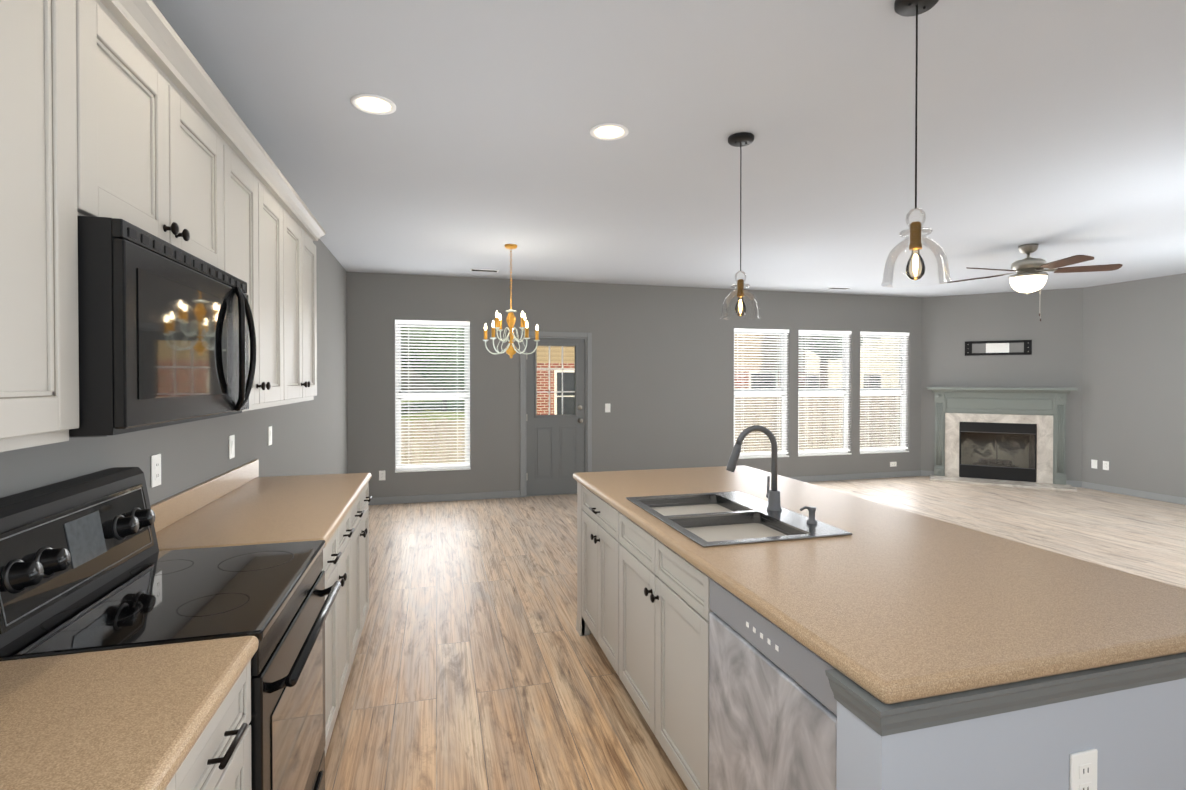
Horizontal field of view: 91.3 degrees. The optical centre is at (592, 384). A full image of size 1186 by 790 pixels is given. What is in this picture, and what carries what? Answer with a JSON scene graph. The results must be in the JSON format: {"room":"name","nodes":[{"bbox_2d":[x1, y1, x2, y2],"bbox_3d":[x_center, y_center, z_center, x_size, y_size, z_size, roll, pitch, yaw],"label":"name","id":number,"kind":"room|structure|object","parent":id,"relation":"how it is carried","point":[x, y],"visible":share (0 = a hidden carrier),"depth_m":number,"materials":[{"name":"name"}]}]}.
{"room":"kitchen","nodes":[
{"label":"kitchen","id":0,"kind":"room"},
{"bbox_2d":[0,239,347,505],"bbox_3d":[-1.598,0.099,1.784,0.150,2.740,10.290,0,1,-15],"label":"wall","id":1,"kind":"structure","parent":0,"point":[309,437],"depth_m":3.14,"materials":[{"name":"grey paint"}]},
{"bbox_2d":[0,0,91,451],"bbox_3d":[-1.054,-0.392,0.691,0.326,0.974,0.828,0,1,-15],"label":"upper cabinet","id":2,"kind":"object","parent":1,"relation":"attached to","point":[46,45],"depth_m":1.04,"materials":[{"name":"paint"}]},
{"bbox_2d":[92,0,191,253],"bbox_3d":[-1.223,-0.614,1.316,0.326,0.544,0.472,0,1,-15],"label":"upper cabinet","id":3,"kind":"object","parent":1,"relation":"attached to","point":[123,110],"depth_m":1.37,"materials":[{"name":"paint"}]},
{"bbox_2d":[69,216,255,436],"bbox_3d":[-1.210,-0.117,1.498,0.439,0.437,0.796,0,1,-15],"label":"microwave","id":4,"kind":"object","parent":3,"relation":"attached to","point":[166,331],"visible":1,"depth_m":1.27,"materials":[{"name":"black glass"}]},
{"bbox_2d":[151,454,160,487],"bbox_3d":[-1.611,0.316,2.140,0.007,0.116,0.072,0,1,-15],"label":"electrical outlet","id":5,"kind":"object","parent":1,"relation":"attached to","point":[155,470],"visible":1,"depth_m":2.13,"materials":[{"name":"white plastic"}]},
{"bbox_2d":[151,459,258,531],"bbox_3d":[-1.346,0.495,1.188,0.019,0.100,4.400,0,1,-15],"label":"backsplash","id":6,"kind":"structure","parent":1,"relation":"attached to","point":[166,511],"depth_m":2.49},
{"bbox_2d":[188,60,231,274],"bbox_3d":[-1.311,-0.617,1.641,0.326,0.544,0.472,0,1,-15],"label":"upper cabinet","id":7,"kind":"object","parent":1,"relation":"attached to","point":[209,123],"depth_m":1.79,"materials":[{"name":"paint"}]},
{"bbox_2d":[229,435,234,458],"bbox_3d":[-1.823,0.313,2.933,0.011,0.116,0.072,0,1,-15],"label":"light switch","id":8,"kind":"object","parent":1,"relation":"attached to","point":[231,446],"visible":0.98,"depth_m":2.92,"materials":[{"name":"white plastic"}]},
{"bbox_2d":[232,116,291,411],"bbox_3d":[-1.480,-0.408,2.272,0.326,0.974,0.831,0,1,-15],"label":"upper cabinet","id":9,"kind":"object","parent":1,"relation":"attached to","point":[261,201],"depth_m":2.37,"materials":[{"name":"paint"}]},
{"bbox_2d":[268,426,271,445],"bbox_3d":[-2.006,0.316,3.608,0.011,0.116,0.072,0,1,-15],"label":"light switch","id":10,"kind":"object","parent":1,"relation":"attached to","point":[270,435],"visible":1,"depth_m":3.60,"materials":[{"name":"white plastic"}]},
{"bbox_2d":[292,196,319,402],"bbox_3d":[-1.662,-0.415,2.943,0.326,0.974,0.831,0,1,-15],"label":"upper cabinet","id":11,"kind":"object","parent":1,"relation":"attached to","point":[305,230],"depth_m":3.05,"materials":[{"name":"paint"}]},
{"bbox_2d":[347,272,921,497],"bbox_3d":[1.723,0.037,8.088,9.850,2.740,0.150,0,1,-15],"label":"wall","id":12,"kind":"structure","parent":0,"point":[663,371],"depth_m":7.65,"materials":[{"name":"grey paint"}]},
{"bbox_2d":[379,470,384,479],"bbox_3d":[-2.499,1.074,6.876,0.072,0.116,0.007,0,1,-15],"label":"electrical outlet","id":13,"kind":"object","parent":12,"relation":"attached to","point":[381,475],"visible":1,"depth_m":6.87,"materials":[{"name":"white plastic"}]},
{"bbox_2d":[395,324,470,472],"bbox_3d":[-1.954,0.132,7.092,0.886,1.826,0.138,0,1,-15],"label":"window","id":14,"kind":"structure","parent":12,"relation":"in","point":[398,436],"depth_m":7.11,"materials":[{"name":"white plastic"}]},
{"bbox_2d":[395,320,469,468],"bbox_3d":[-1.944,0.110,7.053,0.874,1.778,0.064,0,1,-15],"label":"window blind","id":15,"kind":"object","parent":14,"relation":"attached to","point":[427,322],"visible":1,"depth_m":7.04,"materials":[{"name":"white plastic"}]},
{"bbox_2d":[520,331,591,496],"bbox_3d":[-0.481,0.368,7.469,0.930,2.090,0.201,0,1,-15],"label":"back door","id":16,"kind":"structure","parent":12,"relation":"in","point":[555,453],"depth_m":7.44,"materials":[{"name":"grey paint"}]},
{"bbox_2d":[605,404,609,411],"bbox_3d":[0.195,0.302,7.593,0.072,0.116,0.011,0,1,-15],"label":"light switch","id":17,"kind":"object","parent":12,"relation":"attached to","point":[607,407],"visible":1,"depth_m":7.59,"materials":[{"name":"white plastic"}]},
{"bbox_2d":[734,332,788,458],"bbox_3d":[2.371,0.120,8.259,0.886,1.826,0.138,0,1,-15],"label":"window","id":18,"kind":"structure","parent":12,"relation":"in","point":[768,455],"depth_m":8.32,"materials":[{"name":"white plastic"}]},
{"bbox_2d":[734,328,788,454],"bbox_3d":[2.382,0.099,8.221,0.874,1.778,0.064,0,1,-15],"label":"window blind","id":19,"kind":"object","parent":18,"relation":"attached to","point":[737,330],"visible":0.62,"depth_m":8.22,"materials":[{"name":"white plastic"}]},
{"bbox_2d":[798,333,851,456],"bbox_3d":[3.375,0.117,8.531,0.906,1.826,0.138,0,1,-15],"label":"window","id":20,"kind":"structure","parent":12,"relation":"in","point":[844,436],"depth_m":8.59,"materials":[{"name":"white plastic"}]},
{"bbox_2d":[798,330,851,452],"bbox_3d":[3.386,0.096,8.492,0.894,1.778,0.064,0,1,-15],"label":"window blind","id":21,"kind":"object","parent":20,"relation":"attached to","point":[805,332],"visible":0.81,"depth_m":8.49,"materials":[{"name":"white plastic"}]},
{"bbox_2d":[860,335,908,453],"bbox_3d":[4.384,0.115,8.803,0.896,1.826,0.138,0,1,-15],"label":"window","id":22,"kind":"structure","parent":12,"relation":"in","point":[894,432],"depth_m":8.88,"materials":[{"name":"white plastic"}]},
{"bbox_2d":[860,331,908,450],"bbox_3d":[4.394,0.093,8.764,0.884,1.778,0.064,0,1,-15],"label":"window blind","id":23,"kind":"object","parent":22,"relation":"attached to","point":[889,334],"visible":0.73,"depth_m":8.76,"materials":[{"name":"white plastic"}]},
{"bbox_2d":[890,462,896,466],"bbox_3d":[4.549,1.200,8.780,0.116,0.072,0.007,0,1,-15],"label":"electrical outlet","id":24,"kind":"object","parent":12,"relation":"attached to","point":[892,464],"visible":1,"depth_m":8.78,"materials":[{"name":"white plastic"}]},
{"bbox_2d":[152,0,1185,296],"bbox_3d":[3.064,-1.334,3.107,9.850,0.100,10.440,0,1,-15],"label":"ceiling","id":25,"kind":"structure","parent":0,"point":[1054,130],"depth_m":2.96,"materials":[{"name":"paint"}]},
{"bbox_2d":[350,94,395,114],"bbox_3d":[-1.000,-1.275,2.642,0.196,0.007,0.196,0,1,-15],"label":"recessed light","id":26,"kind":"object","parent":25,"relation":"in","point":[373,104],"visible":1,"depth_m":2.63,"materials":[{"name":"white plastic"}]},
{"bbox_2d":[470,269,498,271],"bbox_3d":[-1.247,-1.315,6.666,0.320,0.008,0.120,0,1,-15],"label":"ceiling vent","id":27,"kind":"object","parent":25,"relation":"in","point":[484,270],"visible":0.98,"depth_m":6.65,"materials":[{"name":"white plastic"}]},
{"bbox_2d":[483,244,539,357],"bbox_3d":[-0.759,-0.776,5.448,0.542,1.059,0.543,0,1,-15],"label":"chandelier","id":28,"kind":"object","parent":25,"relation":"hanging from","point":[511,349],"visible":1,"depth_m":5.41,"materials":[{"name":"gold metal"}]},
{"bbox_2d":[590,123,627,139],"bbox_3d":[0.082,-1.278,2.934,0.196,0.007,0.196,0,1,-15],"label":"recessed light","id":29,"kind":"object","parent":25,"relation":"in","point":[609,131],"visible":1,"depth_m":2.93,"materials":[{"name":"white plastic"}]},
{"bbox_2d":[720,132,760,319],"bbox_3d":[0.767,-0.815,3.010,0.204,0.934,0.204,0,1,-15],"label":"pendant light","id":30,"kind":"object","parent":25,"relation":"hanging from","point":[741,139],"visible":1,"depth_m":3.01,"materials":[{"name":"clear glass"}]},
{"bbox_2d":[826,287,850,289],"bbox_3d":[3.383,-1.328,7.968,0.320,0.008,0.120,0,1,-15],"label":"ceiling vent","id":31,"kind":"object","parent":25,"relation":"in","point":[838,288],"visible":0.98,"depth_m":7.96,"materials":[{"name":"white plastic"}]},
{"bbox_2d":[881,0,950,286],"bbox_3d":[1.064,-0.804,1.909,0.204,0.934,0.204,0,1,-15],"label":"pendant light","id":32,"kind":"object","parent":25,"relation":"hanging from","point":[908,8],"visible":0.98,"depth_m":1.91,"materials":[{"name":"clear glass"}]},
{"bbox_2d":[947,244,1122,320],"bbox_3d":[4.029,-0.948,5.419,1.286,0.715,1.340,0,1,-15],"label":"ceiling fan","id":33,"kind":"object","parent":25,"relation":"hanging from","point":[1028,277],"visible":1,"depth_m":5.33,"materials":[{"name":"brown wood"}]},
{"bbox_2d":[325,476,1185,789],"bbox_3d":[3.064,1.506,3.135,9.850,0.100,10.440,0,1,-15],"label":"floor","id":34,"kind":"structure","parent":0,"point":[479,662],"depth_m":3.38,"materials":[{"name":"brown wood"}]},
{"bbox_2d":[0,467,340,789],"bbox_3d":[-1.103,0.869,1.579,0.682,1.205,0.758,0,1,-15],"label":"range","id":35,"kind":"object","parent":34,"relation":"on","point":[86,565],"visible":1,"depth_m":1.47,"materials":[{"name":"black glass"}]},
{"bbox_2d":[176,671,251,789],"bbox_3d":[-0.924,1.034,0.764,0.605,0.890,0.899,0,1,-15],"label":"base cabinet","id":36,"kind":"object","parent":34,"relation":"on","point":[224,760],"depth_m":1.12,"materials":[{"name":"paint"}]},
{"bbox_2d":[0,636,258,789],"bbox_3d":[-0.757,0.575,0.170,0.625,0.040,2.125,0,1,-15],"label":"countertop","id":37,"kind":"structure","parent":36,"relation":"on","point":[136,718],"depth_m":0.97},
{"bbox_2d":[322,507,355,755],"bbox_3d":[-1.348,1.019,2.333,0.605,0.890,0.811,0,1,-15],"label":"base cabinet","id":38,"kind":"object","parent":34,"relation":"on","point":[339,562],"depth_m":2.42,"materials":[{"name":"paint"}]},
{"bbox_2d":[156,473,371,550],"bbox_3d":[-1.430,0.551,2.665,0.625,0.040,1.505,0,1,-15],"label":"countertop","id":39,"kind":"structure","parent":38,"relation":"on","point":[275,509],"depth_m":2.39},
{"bbox_2d":[356,483,371,649],"bbox_3d":[-1.528,1.012,3.002,0.605,0.890,0.812,0,1,-15],"label":"base cabinet","id":40,"kind":"object","parent":34,"relation":"on","point":[362,508],"depth_m":3.14,"materials":[{"name":"paint"}]},
{"bbox_2d":[573,477,1185,789],"bbox_3d":[0.743,1.018,2.390,1.138,0.890,2.479,0,1,-15],"label":"kitchen island","id":41,"kind":"object","parent":34,"relation":"on","point":[749,628],"depth_m":1.29,"materials":[{"name":"paint"}]},
{"bbox_2d":[573,466,1185,700],"bbox_3d":[0.759,0.549,2.408,1.154,0.048,2.505,0,1,-15],"label":"island countertop","id":42,"kind":"structure","parent":41,"relation":"on","point":[904,603],"depth_m":1.54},
{"bbox_2d":[641,493,744,512],"bbox_3d":[0.436,0.622,2.554,0.417,0.190,0.367,0,1,-15],"label":"sink","id":43,"kind":"object","parent":42,"relation":"in","point":[706,501],"depth_m":2.72,"materials":[{"name":"grey metal"}]},
{"bbox_2d":[677,513,800,536],"bbox_3d":[0.536,0.626,2.183,0.417,0.190,0.367,0,1,-15],"label":"sink","id":44,"kind":"object","parent":42,"relation":"in","point":[725,524],"depth_m":2.33,"materials":[{"name":"grey metal"}]},
{"bbox_2d":[725,425,784,508],"bbox_3d":[0.666,0.346,2.433,0.252,0.356,0.098,0,1,-15],"label":"faucet","id":45,"kind":"object","parent":42,"relation":"on","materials":[{"name":"black metal"}]},
{"bbox_2d":[927,387,1077,491],"bbox_3d":[5.889,0.718,8.460,1.756,1.366,0.938,0,1,30],"label":"fireplace","id":46,"kind":"object","parent":34,"relation":"on","point":[1006,436],"visible":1,"depth_m":8.40,"materials":[{"name":"paint"}]},
{"bbox_2d":[921,288,1082,480],"bbox_3d":[5.903,0.033,8.478,2.023,2.740,0.120,0,1,30],"label":"wall","id":47,"kind":"structure","parent":0,"point":[951,326],"depth_m":8.36,"materials":[{"name":"grey paint"}]},
{"bbox_2d":[368,470,1185,504],"bbox_3d":[3.064,1.413,3.134,9.549,0.085,10.139,0,1,-15],"label":"baseboard","id":48,"kind":"structure","parent":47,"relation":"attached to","point":[515,494],"depth_m":7.27,"materials":[{"name":"grey paint"}]},
{"bbox_2d":[965,340,1031,355],"bbox_3d":[5.870,-0.536,8.414,0.800,0.210,0.012,0,1,30],"label":"bracket","id":49,"kind":"object","parent":47,"relation":"attached to","point":[997,347],"visible":1,"depth_m":8.41,"materials":[{"name":"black metal"}]},
{"bbox_2d":[1082,273,1185,497],"bbox_3d":[7.766,0.074,4.313,0.150,2.740,10.290,0,1,-15],"label":"wall","id":50,"kind":"structure","parent":0,"point":[1134,390],"depth_m":7.33,"materials":[{"name":"grey paint"}]},
{"bbox_2d":[1091,459,1096,468],"bbox_3d":[6.743,1.065,7.801,0.011,0.116,0.072,0,1,-15],"label":"electrical outlet","id":51,"kind":"object","parent":50,"relation":"attached to","point":[1093,463],"visible":1,"depth_m":7.80,"materials":[{"name":"white plastic"}]},
{"bbox_2d":[1103,461,1108,469],"bbox_3d":[6.781,1.066,7.667,0.007,0.116,0.072,0,1,-15],"label":"electrical outlet","id":52,"kind":"object","parent":50,"relation":"attached to","point":[1105,465],"visible":1,"depth_m":7.66,"materials":[{"name":"white plastic"}]},
{"label":"outside","id":53,"kind":"structure","parent":0,"visible":0},
{"bbox_2d":[401,400,464,462],"bbox_3d":[-7.843,1.609,48.234,130.000,0.200,82.300,0,1,-15],"label":"ground","id":54,"kind":"structure","parent":53,"point":[430,419],"depth_m":36.78,"materials":[{"name":"green plant"}]},
{"bbox_2d":[401,354,411,368],"bbox_3d":[-13.209,-4.980,39.295,9.377,13.156,10.196,0,1,-15],"label":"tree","id":55,"kind":"object","parent":54,"relation":"on","point":[405,361],"depth_m":38.95,"materials":[{"name":"green plant"}]},
{"bbox_2d":[401,327,463,410],"bbox_3d":[-9.451,-3.630,35.617,7.972,10.529,8.378,0,1,-15],"label":"tree","id":56,"kind":"object","parent":54,"relation":"on","point":[437,356],"depth_m":32.65,"materials":[{"name":"green plant"}]},
{"bbox_2d":[401,418,464,464],"bbox_3d":[-7.037,1.297,11.101,10.200,1.160,0.110,0,1,-15],"label":"fence","id":57,"kind":"object","parent":54,"relation":"on","point":[413,455],"depth_m":12.04,"materials":[{"name":"beige wood"}]},
{"bbox_2d":[537,334,804,414],"bbox_3d":[1.323,-2.224,21.346,10.100,8.000,8.800,0,1,-15],"label":"house","id":58,"kind":"structure","parent":54,"relation":"on","point":[553,358],"depth_m":16.64,"materials":[{"name":"red brick"}]},
{"bbox_2d":[735,396,899,452],"bbox_3d":[6.487,1.015,14.335,14.000,1.660,0.110,0,1,-15],"label":"fence","id":59,"kind":"object","parent":54,"relation":"on","point":[805,427],"depth_m":13.98,"materials":[{"name":"beige wood"}]},
{"bbox_2d":[798,336,862,387],"bbox_3d":[6.444,-1.597,16.298,3.216,6.845,3.013,0,1,-15],"label":"tree","id":60,"kind":"object","parent":54,"relation":"on","point":[823,352],"depth_m":15.86,"materials":[{"name":"green plant"}]},
{"bbox_2d":[805,337,899,387],"bbox_3d":[10.432,-2.195,28.467,9.800,7.800,9.800,0,1,-15],"label":"house","id":61,"kind":"structure","parent":54,"relation":"on","point":[860,365],"depth_m":24.08,"materials":[{"name":"beige brick"}]}
]}

